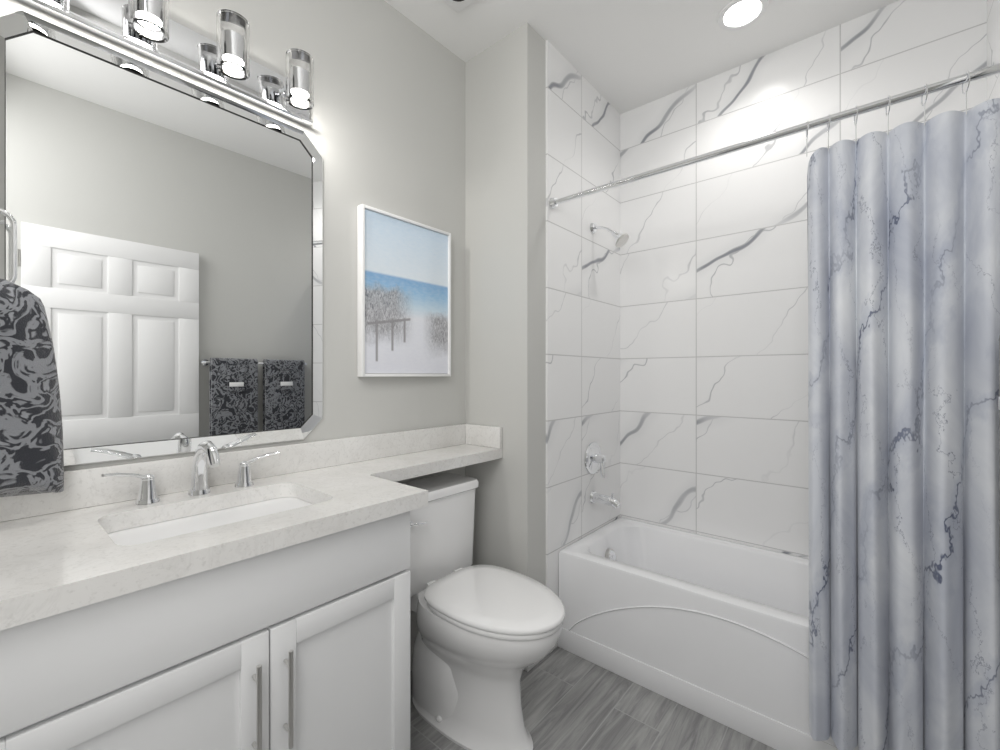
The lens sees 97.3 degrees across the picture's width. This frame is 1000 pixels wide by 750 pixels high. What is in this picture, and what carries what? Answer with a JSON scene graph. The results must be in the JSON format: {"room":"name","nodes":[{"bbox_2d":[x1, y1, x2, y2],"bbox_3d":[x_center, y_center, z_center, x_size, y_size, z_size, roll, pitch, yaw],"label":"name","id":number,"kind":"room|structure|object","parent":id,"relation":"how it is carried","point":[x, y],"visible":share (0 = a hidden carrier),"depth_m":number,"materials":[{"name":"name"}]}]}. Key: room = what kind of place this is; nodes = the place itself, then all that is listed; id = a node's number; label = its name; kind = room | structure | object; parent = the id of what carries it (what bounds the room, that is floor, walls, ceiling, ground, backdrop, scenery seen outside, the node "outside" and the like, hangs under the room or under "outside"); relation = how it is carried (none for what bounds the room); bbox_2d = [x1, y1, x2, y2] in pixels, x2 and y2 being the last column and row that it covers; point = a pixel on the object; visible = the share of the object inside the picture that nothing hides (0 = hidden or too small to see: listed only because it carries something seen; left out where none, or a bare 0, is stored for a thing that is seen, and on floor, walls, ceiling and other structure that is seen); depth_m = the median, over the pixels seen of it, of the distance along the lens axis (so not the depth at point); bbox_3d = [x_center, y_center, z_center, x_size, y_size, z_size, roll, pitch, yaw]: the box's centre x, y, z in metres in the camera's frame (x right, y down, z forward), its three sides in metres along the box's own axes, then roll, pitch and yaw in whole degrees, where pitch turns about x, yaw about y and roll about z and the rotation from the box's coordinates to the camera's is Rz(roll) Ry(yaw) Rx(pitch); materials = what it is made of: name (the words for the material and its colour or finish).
{"room":"bathroom","nodes":[
{"label":"bathroom","id":0,"kind":"room"},
{"bbox_2d":[0,0,464,670],"bbox_3d":[-0.954,-0.130,1.394,0.100,2.910,2.286,0,0,40],"label":"wall","id":1,"kind":"structure","parent":0,"point":[386,130],"depth_m":1.79,"materials":[{"name":"grey paint"}]},
{"bbox_2d":[0,208,63,496],"bbox_3d":[-1.178,-0.059,0.962,0.116,0.681,0.318,0,0,40],"label":"towel ring","id":2,"kind":"object","parent":1,"relation":"attached to","point":[31,447],"visible":1,"depth_m":1.01,"materials":[{"name":"grey fabric"}]},
{"bbox_2d":[0,10,322,466],"bbox_3d":[-0.932,-0.325,1.327,0.016,1.120,0.838,0,0,40],"label":"mirror","id":3,"kind":"object","parent":1,"relation":"attached to","point":[169,250],"visible":0.88,"depth_m":1.26,"materials":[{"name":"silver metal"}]},
{"bbox_2d":[18,0,313,126],"bbox_3d":[-0.889,-0.986,1.275,0.149,0.162,0.750,0,0,40],"label":"sconce","id":4,"kind":"object","parent":1,"relation":"attached to","point":[151,29],"visible":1,"depth_m":1.30,"materials":[{"name":"silver metal"}]},
{"bbox_2d":[0,423,467,522],"bbox_3d":[-0.874,0.295,1.392,0.020,0.100,2.182,0,0,40],"label":"backsplash","id":5,"kind":"structure","parent":1,"relation":"attached to","point":[86,487],"depth_m":1.38,"materials":[{"name":"white stone"}]},
{"bbox_2d":[357,204,450,376],"bbox_3d":[-0.402,-0.335,1.932,0.037,0.684,0.479,0,0,40],"label":"framed art","id":6,"kind":"object","parent":1,"relation":"attached to","point":[403,295],"visible":1,"depth_m":1.89,"materials":[{"name":"white"}]},
{"bbox_2d":[465,22,545,585],"bbox_3d":[-0.018,-0.130,2.192,0.492,2.910,0.144,0,0,40],"label":"wall","id":7,"kind":"structure","parent":0,"point":[505,233],"depth_m":2.06,"materials":[{"name":"grey paint"}]},
{"bbox_2d":[523,658,543,671],"bbox_3d":[0.395,1.275,1.429,1.910,0.100,0.768,0,0,40],"label":"baseboard","id":8,"kind":"structure","parent":7,"relation":"attached to","point":[528,668],"depth_m":1.98,"materials":[{"name":"white wood"}]},
{"bbox_2d":[546,40,619,652],"bbox_3d":[0.319,-0.130,2.580,0.502,2.910,0.883,0,0,40],"label":"tiled wall","id":9,"kind":"structure","parent":0,"point":[582,294],"depth_m":2.30,"materials":[{"name":"white tile"}]},
{"bbox_2d":[585,442,605,477],"bbox_3d":[0.540,0.459,2.390,0.079,0.185,0.176,0,0,40],"label":"shower valve","id":10,"kind":"object","parent":9,"relation":"attached to","point":[595,459],"visible":1,"depth_m":2.38,"materials":[{"name":"silver metal"}]},
{"bbox_2d":[590,491,620,508],"bbox_3d":[0.571,0.669,2.364,0.160,0.079,0.068,0,0,40],"label":"tub spout","id":11,"kind":"object","parent":9,"relation":"attached to","point":[595,497],"visible":1,"depth_m":2.35,"materials":[{"name":"silver metal"}]},
{"bbox_2d":[590,223,628,247],"bbox_3d":[0.587,-0.754,2.350,0.203,0.163,0.084,0,0,40],"label":"shower head","id":12,"kind":"object","parent":9,"relation":"attached to","point":[621,240],"visible":0.98,"depth_m":2.32},
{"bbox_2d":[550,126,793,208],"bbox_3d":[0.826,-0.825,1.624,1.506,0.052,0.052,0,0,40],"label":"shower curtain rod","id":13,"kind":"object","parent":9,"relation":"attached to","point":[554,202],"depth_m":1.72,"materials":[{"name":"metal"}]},
{"bbox_2d":[794,63,999,749],"bbox_3d":[1.174,0.176,1.273,0.481,1.926,0.103,0,0,40],"label":"shower curtain","id":14,"kind":"object","parent":13,"relation":"hanging from","point":[902,407],"depth_m":1.27,"materials":[{"name":"fabric"}]},
{"bbox_2d":[410,647,775,749],"bbox_3d":[0.144,1.375,1.133,2.110,0.100,3.313,0,0,40],"label":"floor","id":15,"kind":"structure","parent":0,"point":[570,701],"depth_m":1.70,"materials":[{"name":"grey wood"}]},
{"bbox_2d":[0,503,427,749],"bbox_3d":[-0.911,0.858,0.925,0.568,0.934,1.424,0,0,40],"label":"bathroom vanity","id":16,"kind":"object","parent":15,"relation":"on","point":[269,609],"depth_m":0.95,"materials":[{"name":"white wood"}]},
{"bbox_2d":[0,443,501,622],"bbox_3d":[-0.668,0.368,1.216,0.563,0.045,2.182,0,0,40],"label":"countertop","id":17,"kind":"structure","parent":16,"relation":"on","point":[46,561],"depth_m":1.02,"materials":[{"name":"white stone"}]},
{"bbox_2d":[101,441,279,504],"bbox_3d":[-0.833,0.265,1.247,0.174,0.160,0.434,0,0,40],"label":"faucet","id":18,"kind":"object","parent":17,"relation":"on","point":[206,452],"visible":1,"depth_m":1.26,"materials":[{"name":"silver metal"}]},
{"bbox_2d":[112,491,311,542],"bbox_3d":[-0.717,0.460,1.148,0.330,0.164,0.500,0,0,40],"label":"sink","id":19,"kind":"object","parent":17,"relation":"in","point":[167,524],"depth_m":1.20,"materials":[{"name":"white ceramic"}]},
{"bbox_2d":[401,473,564,749],"bbox_3d":[-0.103,0.897,1.696,0.779,0.855,0.472,0,0,40],"label":"toilet","id":20,"kind":"object","parent":15,"relation":"on","point":[486,635],"visible":0.96,"depth_m":1.60,"materials":[{"name":"white ceramic"}]},
{"bbox_2d":[558,517,858,749],"bbox_3d":[1.079,1.091,1.922,1.504,0.468,0.695,0,0,40],"label":"bathtub","id":21,"kind":"object","parent":15,"relation":"on","point":[715,629],"visible":0.71,"depth_m":1.85,"materials":[{"name":"white ceramic"}]},
{"bbox_2d":[384,0,898,113],"bbox_3d":[0.144,-1.635,1.133,2.110,0.100,3.313,0,0,40],"label":"ceiling","id":22,"kind":"structure","parent":0,"point":[622,56],"depth_m":2.03,"materials":[{"name":"white paint"}]},
{"bbox_2d":[443,0,474,12],"bbox_3d":[-0.173,-1.576,1.802,0.160,0.017,0.160,0,0,40],"label":"ceiling vent","id":23,"kind":"object","parent":22,"relation":"in","point":[457,6],"visible":0.92,"depth_m":1.86,"materials":[{"name":"white plastic"}]},
{"bbox_2d":[717,0,768,30],"bbox_3d":[1.058,-1.581,1.923,0.196,0.006,0.196,0,0,40],"label":"recessed light","id":24,"kind":"object","parent":22,"relation":"in","point":[734,15],"visible":1,"depth_m":1.93,"materials":[{"name":"white plastic"}]},
{"bbox_2d":[620,0,986,558],"bbox_3d":[1.376,-0.130,2.194,1.608,2.910,0.100,0,0,40],"label":"tiled wall","id":25,"kind":"structure","parent":0,"point":[713,347],"depth_m":2.25,"materials":[{"name":"white tile"}]},
{"bbox_2d":[987,0,999,99],"bbox_3d":[1.664,-0.130,1.369,0.100,2.910,0.783,0,0,40],"label":"tiled wall","id":26,"kind":"structure","parent":0,"point":[993,42],"depth_m":1.60,"materials":[{"name":"white tile"}]},
{"bbox_3d":[0.623,-0.130,0.146,0.100,2.910,2.430,0,0,40],"label":"wall","id":27,"kind":"structure","parent":0,"visible":0},
{"bbox_2d":[998,336,999,567],"bbox_3d":[1.054,0.179,0.817,0.111,0.592,0.712,0,0,40],"label":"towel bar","id":28,"kind":"object","parent":27,"relation":"attached to","point":[999,449],"visible":1,"depth_m":1.07,"materials":[{"name":"silver metal"}]}
]}

